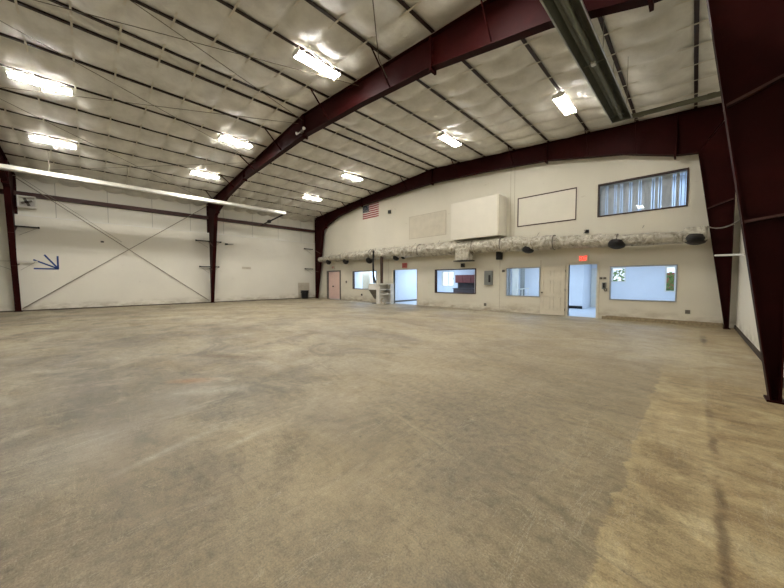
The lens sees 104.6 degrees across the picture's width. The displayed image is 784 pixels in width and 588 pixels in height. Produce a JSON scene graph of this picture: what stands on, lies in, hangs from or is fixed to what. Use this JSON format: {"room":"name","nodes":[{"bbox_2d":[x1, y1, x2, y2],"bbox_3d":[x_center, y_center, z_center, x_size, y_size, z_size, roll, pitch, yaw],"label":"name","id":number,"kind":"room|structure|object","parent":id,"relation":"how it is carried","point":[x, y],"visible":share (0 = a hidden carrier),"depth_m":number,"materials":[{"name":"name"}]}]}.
{"room":"empty warehouse","nodes":[
{"label":"empty warehouse","id":0,"kind":"room"},
{"bbox_2d":[0,175,313,242],"bbox_3d":[-13.644,-3.025,18.874,0.150,7.300,19.634,2,4,45],"label":"wall","id":1,"kind":"structure","parent":0,"point":[45,208],"depth_m":17.71,"materials":[{"name":"white metal"}]},
{"bbox_2d":[0,189,314,232],"bbox_3d":[-13.519,-4.968,18.654,0.220,0.200,19.624,2,4,45],"label":"beam","id":2,"kind":"structure","parent":1,"relation":"attached to","point":[39,196],"depth_m":17.52,"materials":[{"name":"brown metal"}]},
{"bbox_2d":[16,195,36,208],"bbox_3d":[-17.516,-4.401,14.524,0.320,0.540,0.580,2,4,45],"label":"wall fan","id":3,"kind":"object","parent":2,"relation":"attached to","point":[29,202],"visible":1,"depth_m":14.50,"materials":[{"name":"white metal"}]},
{"bbox_2d":[0,214,314,310],"bbox_3d":[-13.501,-1.662,18.793,0.250,4.583,19.634,2,4,45],"label":"wall","id":4,"kind":"structure","parent":0,"point":[276,271],"depth_m":17.43,"materials":[{"name":"white paint"}]},
{"bbox_2d":[33,255,58,269],"bbox_3d":[-17.113,-1.586,14.986,0.004,0.744,0.855,2,4,45],"label":"blue arrow","id":5,"kind":"object","parent":4,"relation":"attached to","point":[57,266],"visible":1,"depth_m":15.09,"materials":[{"name":"blue paint"}]},
{"bbox_2d":[0,213,314,243],"bbox_3d":[-13.417,-3.940,18.606,0.035,0.050,19.634,2,4,45],"label":"trim","id":6,"kind":"structure","parent":4,"relation":"attached to","point":[0,213],"depth_m":17.40,"materials":[{"name":"white metal"}]},
{"bbox_2d":[0,297,314,311],"bbox_3d":[-13.402,0.606,18.797,0.020,0.050,19.634,2,4,45],"label":"baseboard","id":7,"kind":"structure","parent":4,"relation":"attached to","point":[308,297],"depth_m":17.50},
{"bbox_2d":[298,283,308,297],"bbox_3d":[-7.253,-0.326,24.920,0.025,1.200,1.000,2,4,45],"label":"leaning board","id":8,"kind":"object","parent":4,"relation":"attached to","point":[301,286],"visible":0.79,"depth_m":24.80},
{"bbox_2d":[0,0,721,221],"bbox_3d":[-5.076,-5.885,10.194,24.360,1.208,19.634,2,4,45],"label":"ceiling","id":9,"kind":"structure","parent":0,"point":[659,46],"depth_m":8.95,"materials":[{"name":"white plastic"}]},
{"bbox_2d":[355,271,375,288],"bbox_3d":[-1.718,-0.942,24.640,8.550,2.600,0.100,2,4,45],"label":"wall partition","id":10,"kind":"structure","parent":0,"point":[358,275],"depth_m":25.56,"materials":[{"name":"paint"}]},
{"bbox_2d":[0,298,783,587],"bbox_3d":[-2.572,1.019,11.941,26.256,0.200,25.800,2,4,45],"label":"floor","id":11,"kind":"structure","parent":0,"point":[310,442],"depth_m":2.57,"materials":[{"name":"concrete"}]},
{"bbox_2d":[0,146,22,311],"bbox_3d":[-9.716,-2.525,5.801,23.687,7.438,0.890,2,4,45],"label":"steel frame","id":12,"kind":"object","parent":11,"relation":"on","point":[7,178],"visible":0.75,"depth_m":13.63,"materials":[{"name":"brown metal"}]},
{"bbox_2d":[0,260,37,269],"bbox_3d":[-17.766,-1.349,14.120,0.080,0.472,1.640,2,4,45],"label":"wall bracket","id":13,"kind":"object","parent":12,"relation":"attached to","point":[0,260],"visible":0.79,"depth_m":14.34,"materials":[{"name":"grey metal"}]},
{"bbox_2d":[14,225,39,234],"bbox_3d":[-17.383,-3.005,14.433,0.080,0.471,0.790,2,4,45],"label":"wall bracket","id":14,"kind":"object","parent":12,"relation":"attached to","point":[14,225],"visible":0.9,"depth_m":14.42,"materials":[{"name":"black metal"}]},
{"bbox_2d":[23,179,119,240],"bbox_3d":[-16.312,-4.191,15.629,0.020,2.695,3.461,2,4,45],"label":"rod","id":15,"kind":"object","parent":12,"relation":"attached to","point":[23,179],"visible":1,"depth_m":15.41,"materials":[{"name":"grey metal"}]},
{"bbox_2d":[301,290,308,298],"bbox_3d":[-7.067,0.035,24.552,0.644,0.670,0.644,0,3,-8],"label":"trash can","id":16,"kind":"object","parent":11,"relation":"on","point":[304,293],"visible":1,"depth_m":24.32,"materials":[{"name":"black plastic"}]},
{"bbox_2d":[362,271,369,288],"bbox_3d":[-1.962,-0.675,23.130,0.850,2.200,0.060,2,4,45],"label":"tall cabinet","id":17,"kind":"object","parent":11,"relation":"on","point":[365,275],"visible":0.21,"depth_m":23.11,"materials":[{"name":"white"}]},
{"bbox_2d":[369,283,393,303],"bbox_3d":[-0.693,-0.029,19.094,1.560,1.260,0.880,2,4,45],"label":"cabinet","id":18,"kind":"object","parent":11,"relation":"on","point":[378,291],"visible":0.94,"depth_m":18.82,"materials":[{"name":"white wood"}]},
{"bbox_2d":[369,283,386,289],"bbox_3d":[-0.669,-0.467,19.050,1.490,0.380,0.880,2,4,45],"label":"countertop","id":19,"kind":"structure","parent":18,"relation":"on","point":[372,286],"depth_m":19.08,"materials":[{"name":"white ceramic"}]},
{"bbox_2d":[380,256,382,282],"bbox_3d":[-0.646,-1.504,18.951,0.174,1.680,0.174,2,4,45],"label":"vertical pipe","id":20,"kind":"object","parent":19,"relation":"on","point":[381,257],"visible":0.95,"depth_m":18.89,"materials":[{"name":"brown metal"}]},
{"bbox_2d":[452,283,474,292],"bbox_3d":[5.992,-0.118,20.705,3.970,1.280,0.625,2,4,45],"label":"base cabinet","id":21,"kind":"object","parent":11,"relation":"on","point":[462,287],"depth_m":21.46,"materials":[{"name":"metal"}]},
{"bbox_2d":[206,0,783,404],"bbox_3d":[-3.998,-2.784,11.531,23.687,7.438,0.891,2,4,45],"label":"steel frame","id":22,"kind":"object","parent":11,"relation":"on","point":[747,35],"visible":0.93,"depth_m":3.74,"materials":[{"name":"brown metal"}]},
{"bbox_2d":[1,99,198,196],"bbox_3d":[-11.519,-5.774,13.636,0.014,0.571,10.684,0,3,2],"label":"rod","id":23,"kind":"object","parent":22,"relation":"attached to","point":[1,99],"visible":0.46,"depth_m":11.38,"materials":[{"name":"metal"}]},
{"bbox_2d":[15,177,207,299],"bbox_3d":[-14.876,-2.521,17.113,0.040,6.179,7.893,2,4,45],"label":"rod","id":24,"kind":"object","parent":22,"relation":"attached to","point":[15,177],"visible":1,"depth_m":16.29,"materials":[{"name":"grey metal"}]},
{"bbox_2d":[22,206,206,308],"bbox_3d":[-14.876,-2.506,17.113,0.040,6.209,7.893,2,4,45],"label":"rod","id":25,"kind":"object","parent":22,"relation":"attached to","point":[206,206],"visible":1,"depth_m":16.44,"materials":[{"name":"grey metal"}]},
{"bbox_2d":[1,21,253,160],"bbox_3d":[-7.606,-6.027,9.721,0.015,0.316,8.744,1,3,18],"label":"rod","id":26,"kind":"object","parent":22,"relation":"attached to","point":[1,21],"visible":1,"depth_m":8.49,"materials":[{"name":"metal"}]},
{"bbox_2d":[2,87,297,123],"bbox_3d":[-7.553,-6.001,9.669,8.721,0.312,0.015,-1,3,-19],"label":"rod","id":27,"kind":"object","parent":22,"relation":"attached to","point":[2,87],"visible":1,"depth_m":9.56,"materials":[{"name":"metal"}]},
{"bbox_2d":[59,162,255,169],"bbox_3d":[-11.554,-5.742,13.673,10.616,0.563,0.015,0,3,-2],"label":"rod","id":28,"kind":"object","parent":22,"relation":"attached to","point":[249,162],"visible":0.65,"depth_m":13.69,"materials":[{"name":"metal"}]},
{"bbox_2d":[10,164,316,216],"bbox_3d":[-12.644,-6.004,17.748,0.082,0.212,19.604,2,4,45],"label":"roof beam","id":29,"kind":"structure","parent":22,"relation":"attached to","point":[10,164],"depth_m":18.52,"materials":[{"name":"metal"}]},
{"bbox_2d":[5,153,327,212],"bbox_3d":[-11.655,-6.068,16.759,0.082,0.212,19.604,2,4,45],"label":"beam","id":30,"kind":"structure","parent":22,"relation":"on","point":[5,153],"depth_m":15.35,"materials":[{"name":"metal"}]},
{"bbox_2d":[0,140,337,208],"bbox_3d":[-10.667,-6.132,15.770,0.082,0.212,19.604,2,4,45],"label":"beam","id":31,"kind":"structure","parent":22,"relation":"attached to","point":[0,140],"depth_m":14.37,"materials":[{"name":"metal"}]},
{"bbox_2d":[0,153,286,224],"bbox_3d":[-13.408,-5.408,15.820,3.955,1.218,14.999,2,4,45],"label":"heater","id":32,"kind":"object","parent":31,"relation":"hanging from","point":[6,167],"visible":1,"depth_m":14.24,"materials":[{"name":"metal"}]},
{"bbox_2d":[0,125,349,203],"bbox_3d":[-9.678,-6.196,14.780,0.082,0.212,19.604,2,4,45],"label":"beam","id":33,"kind":"structure","parent":22,"relation":"on","point":[0,125],"depth_m":13.19,"materials":[{"name":"metal"}]},
{"bbox_2d":[28,134,76,148],"bbox_3d":[-12.919,-5.744,11.573,0.330,0.425,1.242,2,4,45],"label":"fluorescent fixture","id":34,"kind":"object","parent":33,"relation":"hanging from","point":[32,137],"visible":1,"depth_m":11.50,"materials":[{"name":"white plastic"}]},
{"bbox_2d":[190,170,219,179],"bbox_3d":[-9.353,-5.906,15.146,0.330,0.425,1.242,2,4,45],"label":"fluorescent fixture","id":35,"kind":"object","parent":33,"relation":"hanging from","point":[205,174],"visible":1,"depth_m":15.11,"materials":[{"name":"white plastic"}]},
{"bbox_2d":[302,194,321,200],"bbox_3d":[-5.117,-6.098,19.391,0.330,0.425,1.242,2,4,45],"label":"fluorescent fixture","id":36,"kind":"object","parent":33,"relation":"hanging from","point":[306,195],"visible":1,"depth_m":19.32,"materials":[{"name":"white plastic"}]},
{"bbox_2d":[0,108,359,197],"bbox_3d":[-8.690,-6.260,13.791,0.082,0.212,19.604,2,4,45],"label":"beam","id":37,"kind":"structure","parent":22,"relation":"on","point":[0,108],"depth_m":12.61,"materials":[{"name":"metal"}]},
{"bbox_2d":[0,88,375,192],"bbox_3d":[-7.701,-6.324,12.802,0.082,0.212,19.604,2,4,45],"label":"roof beam","id":38,"kind":"structure","parent":22,"relation":"attached to","point":[28,96],"depth_m":11.25,"materials":[{"name":"metal"}]},
{"bbox_2d":[0,63,391,185],"bbox_3d":[-6.713,-6.388,11.812,0.082,0.212,19.604,2,4,45],"label":"roof beam","id":39,"kind":"structure","parent":22,"relation":"attached to","point":[39,76],"depth_m":10.45,"materials":[{"name":"metal"}]},
{"bbox_2d":[5,68,72,95],"bbox_3d":[-9.953,-5.936,8.605,0.330,0.425,1.242,2,4,45],"label":"fluorescent fixture","id":40,"kind":"object","parent":39,"relation":"hanging from","point":[10,73],"visible":0.98,"depth_m":8.54,"materials":[{"name":"white plastic"}]},
{"bbox_2d":[217,134,252,148],"bbox_3d":[-6.317,-6.101,12.248,0.330,0.425,1.242,2,4,45],"label":"fluorescent fixture","id":41,"kind":"object","parent":39,"relation":"hanging from","point":[220,137],"visible":1,"depth_m":12.20,"materials":[{"name":"white plastic"}]},
{"bbox_2d":[341,172,362,181],"bbox_3d":[-2.152,-6.290,16.423,0.330,0.425,1.242,2,4,45],"label":"fluorescent fixture","id":42,"kind":"object","parent":39,"relation":"hanging from","point":[344,174],"visible":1,"depth_m":16.36,"materials":[{"name":"white plastic"}]},
{"bbox_2d":[34,0,358,85],"bbox_3d":[-4.933,-5.950,7.057,8.550,0.251,0.015,-1,3,-21],"label":"rod","id":43,"kind":"object","parent":22,"relation":"attached to","point":[34,0],"visible":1,"depth_m":7.06,"materials":[{"name":"metal"}]},
{"bbox_2d":[0,32,408,178],"bbox_3d":[-5.727,-6.452,10.826,0.090,0.212,19.604,2,4,45],"label":"roof beam","id":44,"kind":"structure","parent":22,"relation":"attached to","point":[1,34],"depth_m":9.32,"materials":[{"name":"metal"}]},
{"bbox_2d":[130,0,301,119],"bbox_3d":[-4.827,-5.919,6.952,0.015,0.259,8.432,1,3,23],"label":"rod","id":45,"kind":"object","parent":22,"relation":"attached to","point":[130,0],"visible":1,"depth_m":7.45,"materials":[{"name":"metal"}]},
{"bbox_2d":[8,0,427,170],"bbox_3d":[-4.742,-6.516,9.839,0.098,0.212,19.604,2,4,45],"label":"roof beam","id":46,"kind":"structure","parent":22,"relation":"attached to","point":[27,6],"depth_m":8.38,"materials":[{"name":"metal"}]},
{"bbox_2d":[48,0,436,167],"bbox_3d":[-4.309,-6.498,9.409,0.098,0.212,19.604,2,4,45],"label":"roof beam","id":47,"kind":"structure","parent":22,"relation":"attached to","point":[53,1],"depth_m":8.34,"materials":[{"name":"metal"}]},
{"bbox_2d":[131,0,458,162],"bbox_3d":[-3.321,-6.350,8.429,0.098,0.212,19.604,2,4,45],"label":"roof beam","id":48,"kind":"structure","parent":22,"relation":"attached to","point":[135,1],"depth_m":8.04,"materials":[{"name":"metal"}]},
{"bbox_2d":[295,126,305,134],"bbox_3d":[-3.267,-5.841,10.861,0.643,0.118,0.142,2,4,45],"label":"emergency light","id":49,"kind":"object","parent":22,"relation":"attached to","point":[303,127],"visible":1,"depth_m":10.88,"materials":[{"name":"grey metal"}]},
{"bbox_2d":[216,0,485,156],"bbox_3d":[-2.332,-6.202,7.449,0.098,0.212,19.604,2,4,45],"label":"roof beam","id":50,"kind":"structure","parent":22,"relation":"attached to","point":[226,4],"depth_m":7.76,"materials":[{"name":"metal"}]},
{"bbox_2d":[292,46,340,80],"bbox_3d":[-1.931,-5.915,7.879,0.330,0.425,1.242,2,4,45],"label":"fluorescent fixture","id":51,"kind":"object","parent":50,"relation":"hanging from","point":[298,53],"visible":1,"depth_m":7.82,"materials":[{"name":"white plastic"}]},
{"bbox_2d":[437,132,460,146],"bbox_3d":[2.305,-6.107,12.124,0.330,0.425,1.242,2,4,45],"label":"fluorescent fixture","id":52,"kind":"object","parent":50,"relation":"hanging from","point":[442,136],"visible":1,"depth_m":12.06,"materials":[{"name":"white plastic"}]},
{"bbox_2d":[372,0,386,77],"bbox_3d":[-0.333,-5.634,6.838,0.187,0.350,1.810,0,3,8],"label":"cable","id":53,"kind":"object","parent":22,"relation":"hanging from","point":[372,0],"visible":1,"depth_m":6.84,"materials":[{"name":"metal"}]},
{"bbox_2d":[305,0,514,149],"bbox_3d":[-1.343,-6.054,6.469,0.098,0.212,19.604,2,4,45],"label":"roof beam","id":54,"kind":"structure","parent":22,"relation":"attached to","point":[310,2],"depth_m":7.52,"materials":[{"name":"metal"}]},
{"bbox_2d":[397,0,549,141],"bbox_3d":[-0.354,-5.906,5.489,0.098,0.212,19.604,2,4,45],"label":"roof beam","id":55,"kind":"structure","parent":22,"relation":"attached to","point":[401,2],"depth_m":8.17,"materials":[{"name":"metal"}]},
{"bbox_2d":[521,38,589,132],"bbox_3d":[0.634,-5.758,4.509,0.098,0.212,19.604,2,4,45],"label":"beam","id":56,"kind":"structure","parent":22,"relation":"on","point":[524,41],"depth_m":7.87,"materials":[{"name":"metal"}]},
{"bbox_2d":[552,91,576,115],"bbox_3d":[5.201,-5.660,9.114,0.330,0.425,1.242,2,4,45],"label":"fluorescent fixture","id":57,"kind":"object","parent":56,"relation":"hanging from","point":[562,97],"visible":1,"depth_m":9.05,"materials":[{"name":"white plastic"}]},
{"bbox_2d":[598,16,638,121],"bbox_3d":[1.623,-5.610,3.529,0.098,0.212,19.604,2,4,45],"label":"beam","id":58,"kind":"structure","parent":22,"relation":"attached to","point":[600,19],"depth_m":7.40,"materials":[{"name":"metal"}]},
{"bbox_2d":[540,0,720,123],"bbox_3d":[1.167,-4.687,1.507,2.888,1.472,15.280,2,4,45],"label":"heater","id":59,"kind":"object","parent":58,"relation":"hanging from","point":[571,19],"visible":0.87,"depth_m":5.58,"materials":[{"name":"metal"}]},
{"bbox_2d":[694,0,699,108],"bbox_3d":[2.612,-5.463,2.549,0.098,0.212,19.604,2,4,45],"label":"beam","id":60,"kind":"structure","parent":22,"relation":"on","point":[696,2],"depth_m":6.76,"materials":[{"name":"metal"}]},
{"bbox_2d":[508,269,509,294],"bbox_3d":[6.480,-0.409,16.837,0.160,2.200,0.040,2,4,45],"label":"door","id":61,"kind":"structure","parent":11,"relation":"on","point":[508,269],"depth_m":16.79,"materials":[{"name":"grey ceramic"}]},
{"bbox_2d":[512,269,518,294],"bbox_3d":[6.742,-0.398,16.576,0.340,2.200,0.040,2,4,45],"label":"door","id":62,"kind":"structure","parent":11,"relation":"on","point":[515,272],"depth_m":16.55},
{"bbox_2d":[520,268,524,295],"bbox_3d":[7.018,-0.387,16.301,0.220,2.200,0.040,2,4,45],"label":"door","id":63,"kind":"structure","parent":11,"relation":"on","point":[522,271],"depth_m":16.27,"materials":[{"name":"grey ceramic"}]},
{"bbox_2d":[314,103,735,329],"bbox_3d":[1.616,-3.016,16.633,22.947,7.438,0.891,2,4,45],"label":"steel frame","id":64,"kind":"object","parent":11,"relation":"on","point":[688,132],"visible":0.95,"depth_m":9.93,"materials":[{"name":"brown metal"}]},
{"bbox_2d":[395,269,416,300],"bbox_3d":[1.552,-0.818,21.725,0.200,2.600,5.416,2,4,45],"label":"wall partition","id":65,"kind":"structure","parent":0,"point":[405,280],"depth_m":21.01,"materials":[{"name":"paint"}]},
{"bbox_2d":[395,299,416,301],"bbox_3d":[1.635,0.429,21.706,0.020,0.110,5.406,2,4,45],"label":"baseboard","id":66,"kind":"structure","parent":65,"relation":"attached to","point":[410,299],"depth_m":20.96,"materials":[{"name":"grey metal"}]},
{"bbox_2d":[313,121,739,327],"bbox_3d":[1.944,-3.126,17.291,24.256,7.600,0.156,2,4,45],"label":"wall","id":67,"kind":"structure","parent":0,"point":[697,285],"depth_m":12.53,"materials":[{"name":"beige paint"}]},
{"bbox_2d":[327,270,340,299],"bbox_3d":[-4.552,-0.723,23.845,1.910,2.240,0.210,2,4,45],"label":"door","id":68,"kind":"structure","parent":67,"relation":"in","point":[333,277],"depth_m":23.83,"materials":[{"name":"wood"}]},
{"bbox_2d":[352,271,376,288],"bbox_3d":[-1.901,-0.971,21.216,2.580,1.280,0.170,2,4,45],"label":"window","id":69,"kind":"structure","parent":67,"relation":"in","point":[353,272],"depth_m":22.04,"materials":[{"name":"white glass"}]},
{"bbox_2d":[363,202,378,218],"bbox_3d":[-1.447,-5.602,20.432,1.630,0.920,0.039,2,4,45],"label":"flag","id":70,"kind":"object","parent":67,"relation":"attached to","point":[371,210],"visible":0.99,"depth_m":20.37,"materials":[{"name":"multicoloured fabric"}]},
{"bbox_2d":[393,268,417,304],"bbox_3d":[0.825,-0.456,18.516,2.040,2.160,0.175,2,4,45],"label":"door frame","id":71,"kind":"structure","parent":67,"relation":"in","point":[412,268],"depth_m":17.79,"materials":[{"name":"beige wood"}]},
{"bbox_2d":[409,210,445,238],"bbox_3d":[1.949,-3.877,17.117,2.640,1.315,0.047,2,4,45],"label":"sheet","id":72,"kind":"object","parent":67,"relation":"attached to","point":[430,224],"visible":1,"depth_m":17.04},
{"bbox_2d":[435,268,475,293],"bbox_3d":[3.333,-0.674,16.006,2.540,1.290,0.170,2,4,45],"label":"window","id":73,"kind":"structure","parent":67,"relation":"in","point":[468,268],"depth_m":16.02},
{"bbox_2d":[451,194,506,240],"bbox_3d":[4.083,-3.550,14.468,2.500,1.810,0.804,2,4,45],"label":"wall box","id":74,"kind":"object","parent":67,"relation":"attached to","point":[484,217],"visible":0.99,"depth_m":13.98,"materials":[{"name":"beige paint"}]},
{"bbox_2d":[484,271,492,284],"bbox_3d":[4.623,-0.771,14.533,0.400,0.670,0.128,2,4,45],"label":"electrical panel","id":75,"kind":"object","parent":67,"relation":"attached to","point":[488,275],"visible":1,"depth_m":14.47,"materials":[{"name":"grey metal"}]},
{"bbox_2d":[496,252,502,259],"bbox_3d":[4.986,-1.808,14.073,0.240,0.420,0.200,2,4,45],"label":"junction box","id":76,"kind":"object","parent":67,"relation":"attached to","point":[499,255],"visible":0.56,"depth_m":14.00,"materials":[{"name":"black plastic"}]},
{"bbox_2d":[318,225,707,264],"bbox_3d":[1.822,-2.303,16.738,21.668,1.244,0.804,2,4,45],"label":"air duct","id":77,"kind":"object","parent":67,"relation":"attached to","point":[463,251],"visible":0.98,"depth_m":12.74,"materials":[{"name":"fabric"}]},
{"bbox_2d":[366,257,371,263],"bbox_3d":[-1.488,-2.230,19.963,0.454,0.455,0.417,2,4,45],"label":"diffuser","id":78,"kind":"object","parent":77,"relation":"attached to","point":[369,260],"depth_m":19.84,"materials":[{"name":"black metal"}]},
{"bbox_2d":[372,250,375,282],"bbox_3d":[-1.127,-1.713,19.140,0.305,2.083,0.212,2,4,45],"label":"flexible hose","id":79,"kind":"object","parent":77,"relation":"hanging from","point":[373,275],"visible":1,"depth_m":19.16,"materials":[{"name":"black plastic"}]},
{"bbox_2d":[453,260,474,261],"bbox_3d":[3.529,-1.623,14.865,0.870,0.045,0.520,2,4,45],"label":"grille","id":80,"kind":"object","parent":77,"relation":"attached to","point":[455,260],"depth_m":14.84,"materials":[{"name":"grey metal"}]},
{"bbox_2d":[522,246,533,252],"bbox_3d":[5.729,-1.874,12.765,0.483,0.318,0.475,2,4,45],"label":"diffuser","id":81,"kind":"object","parent":77,"relation":"attached to","point":[526,249],"depth_m":12.61,"materials":[{"name":"black metal"}]},
{"bbox_2d":[608,239,624,248],"bbox_3d":[7.876,-1.745,10.629,0.541,0.329,0.531,2,4,45],"label":"diffuser","id":82,"kind":"object","parent":77,"relation":"attached to","point":[612,243],"depth_m":10.47,"materials":[{"name":"black metal"}]},
{"bbox_2d":[685,233,707,244],"bbox_3d":[9.257,-1.667,9.254,0.541,0.329,0.531,2,4,45],"label":"diffuser","id":83,"kind":"object","parent":77,"relation":"attached to","point":[690,238],"depth_m":9.11,"materials":[{"name":"black metal"}]},
{"bbox_2d":[506,267,539,296],"bbox_3d":[5.844,-0.533,13.507,1.490,1.280,0.170,2,4,45],"label":"window","id":84,"kind":"structure","parent":67,"relation":"in","point":[526,267],"depth_m":13.64,"materials":[{"name":"glass"}]},
{"bbox_2d":[517,187,576,226],"bbox_3d":[6.417,-3.583,12.691,2.310,1.265,0.022,2,4,45],"label":"boarded window","id":85,"kind":"structure","parent":67,"relation":"in","point":[556,206],"depth_m":12.61,"materials":[{"name":"beige wood"}]},
{"bbox_2d":[540,261,599,317],"bbox_3d":[7.117,-0.182,12.206,2.100,2.150,0.247,2,3,41],"label":"door","id":86,"kind":"structure","parent":67,"relation":"in","point":[554,298],"depth_m":12.42,"materials":[{"name":"beige paint"}]},
{"bbox_2d":[578,255,587,261],"bbox_3d":[7.425,-1.373,11.749,0.320,0.250,0.072,2,4,45],"label":"exit sign","id":87,"kind":"object","parent":67,"relation":"attached to","point":[582,258],"visible":1,"depth_m":11.72,"materials":[{"name":"red plastic"}]},
{"bbox_2d":[597,167,688,216],"bbox_3d":[8.641,-3.460,10.570,2.440,1.220,0.150,2,4,45],"label":"window","id":88,"kind":"structure","parent":67,"relation":"in","point":[683,169],"depth_m":10.44,"materials":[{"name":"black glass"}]},
{"bbox_2d":[600,170,686,215],"bbox_3d":[8.760,-3.491,10.691,2.405,1.150,0.148,2,4,45],"label":"vertical blind","id":89,"kind":"object","parent":88,"relation":"attached to","point":[607,191],"visible":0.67,"depth_m":10.67,"materials":[{"name":"white plastic"}]},
{"bbox_2d":[609,264,677,301],"bbox_3d":[8.748,-0.379,10.617,1.830,1.240,0.170,2,4,45],"label":"window","id":90,"kind":"structure","parent":67,"relation":"in","point":[676,265],"depth_m":10.55,"materials":[{"name":"glass"}]},
{"bbox_2d":[602,315,722,327],"bbox_3d":[8.983,0.910,10.306,3.080,0.130,0.060,2,4,45],"label":"trim","id":91,"kind":"structure","parent":67,"relation":"attached to","point":[695,323],"depth_m":10.12,"materials":[{"name":"brown wood"}]},
{"bbox_2d":[510,265,583,308],"bbox_3d":[8.332,-0.602,16.598,3.750,2.600,0.150,2,4,45],"label":"wall","id":92,"kind":"structure","parent":0,"point":[576,283],"depth_m":15.63,"materials":[{"name":"paint"}]},
{"bbox_2d":[437,264,675,305],"bbox_3d":[6.481,-0.856,20.738,25.956,2.750,0.150,2,4,45],"label":"wall","id":93,"kind":"structure","parent":0,"point":[645,282],"depth_m":14.97,"materials":[{"name":"paint"}]},
{"bbox_2d":[441,271,453,286],"bbox_3d":[4.260,-1.149,22.906,1.150,1.150,0.140,2,4,45],"label":"window","id":94,"kind":"structure","parent":93,"relation":"in","point":[442,271],"depth_m":22.92,"materials":[{"name":"white plastic"}]},
{"bbox_2d":[455,275,474,282],"bbox_3d":[6.089,-1.041,20.743,3.900,0.560,0.385,2,4,45],"label":"upper cabinet","id":95,"kind":"object","parent":93,"relation":"attached to","point":[458,278],"visible":0.4,"depth_m":21.41,"materials":[{"name":"red wood"}]},
{"bbox_2d":[458,283,474,287],"bbox_3d":[6.217,-0.577,20.891,3.900,0.380,0.015,2,4,45],"label":"backsplash","id":96,"kind":"structure","parent":93,"relation":"attached to","point":[460,285],"depth_m":21.74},
{"bbox_2d":[590,268,596,306],"bbox_3d":[10.928,-0.336,16.175,0.500,2.100,0.050,2,4,45],"label":"doorway","id":97,"kind":"structure","parent":93,"relation":"in","point":[594,270],"depth_m":16.27,"materials":[{"name":"white paint"}]},
{"bbox_2d":[611,267,625,281],"bbox_3d":[11.643,-0.985,15.546,0.600,0.750,0.140,2,4,45],"label":"window","id":98,"kind":"structure","parent":93,"relation":"in","point":[617,267],"depth_m":15.50,"materials":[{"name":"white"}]},
{"bbox_2d":[664,266,675,291],"bbox_3d":[13.031,-0.701,14.174,0.380,1.200,0.140,2,4,45],"label":"window","id":99,"kind":"structure","parent":93,"relation":"in","point":[665,266],"depth_m":14.14,"materials":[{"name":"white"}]},
{"bbox_2d":[583,264,590,308],"bbox_3d":[10.200,-0.573,15.888,0.100,2.600,1.480,2,4,45],"label":"wall partition","id":100,"kind":"structure","parent":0,"point":[587,268],"depth_m":15.83,"materials":[{"name":"paint"}]},
{"bbox_2d":[605,175,686,214],"bbox_3d":[11.166,-3.418,12.838,6.500,3.050,0.150,2,4,45],"label":"wall","id":101,"kind":"structure","parent":0,"point":[683,176],"depth_m":12.62,"materials":[{"name":"paint"}]},
{"bbox_2d":[614,172,686,186],"bbox_3d":[10.029,-4.815,11.636,6.700,0.150,3.366,2,4,45],"label":"ceiling","id":102,"kind":"structure","parent":0,"point":[681,174],"depth_m":12.30,"materials":[{"name":"paint"}]},
{"bbox_2d":[735,224,783,376],"bbox_3d":[3.430,-0.213,1.962,0.250,3.120,19.634,2,4,45],"label":"wall","id":103,"kind":"structure","parent":0,"point":[745,316],"depth_m":7.65,"materials":[{"name":"white paint"}]},
{"bbox_2d":[707,220,739,228],"bbox_3d":[9.089,-1.905,8.265,0.035,0.198,1.604,1,3,20],"label":"power cable","id":104,"kind":"object","parent":103,"relation":"attached to","point":[738,220],"visible":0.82,"depth_m":8.28,"materials":[{"name":"grey metal"}]},
{"bbox_2d":[714,253,744,255],"bbox_3d":[9.191,-1.062,8.258,0.054,0.144,1.545,1,3,27],"label":"pipe","id":105,"kind":"object","parent":103,"relation":"attached to","point":[744,253],"visible":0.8,"depth_m":8.15,"materials":[{"name":"metal"}]},
{"bbox_2d":[734,325,783,387],"bbox_3d":[3.335,1.292,2.126,0.025,0.100,19.634,2,4,45],"label":"baseboard","id":106,"kind":"structure","parent":103,"relation":"attached to","point":[756,351],"depth_m":6.54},
{"label":"outside","id":107,"kind":"structure","parent":0,"visible":0},
{"bbox_3d":[20.984,0.064,35.248,70.000,0.200,40.500,2,4,45],"label":"ground","id":108,"kind":"structure","parent":107,"visible":0},
{"bbox_2d":[613,269,624,280],"bbox_3d":[13.577,-0.406,18.258,1.774,2.250,1.764,1,3,25],"label":"shrub","id":109,"kind":"object","parent":108,"relation":"on","point":[619,271],"visible":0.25,"depth_m":18.16,"materials":[{"name":"green plant"}]},
{"bbox_2d":[666,273,674,289],"bbox_3d":[17.226,-0.290,18.346,4.500,2.000,0.300,2,4,45],"label":"wall","id":110,"kind":"structure","parent":108,"relation":"on","point":[667,273],"depth_m":18.44,"materials":[{"name":"green paint"}]},
{"bbox_2d":[666,272,674,290],"bbox_3d":[15.578,-0.244,17.013,1.397,2.030,1.337,0,3,9],"label":"shrub","id":111,"kind":"object","parent":108,"relation":"on","point":[670,276],"visible":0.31,"depth_m":16.81,"materials":[{"name":"green plant"}]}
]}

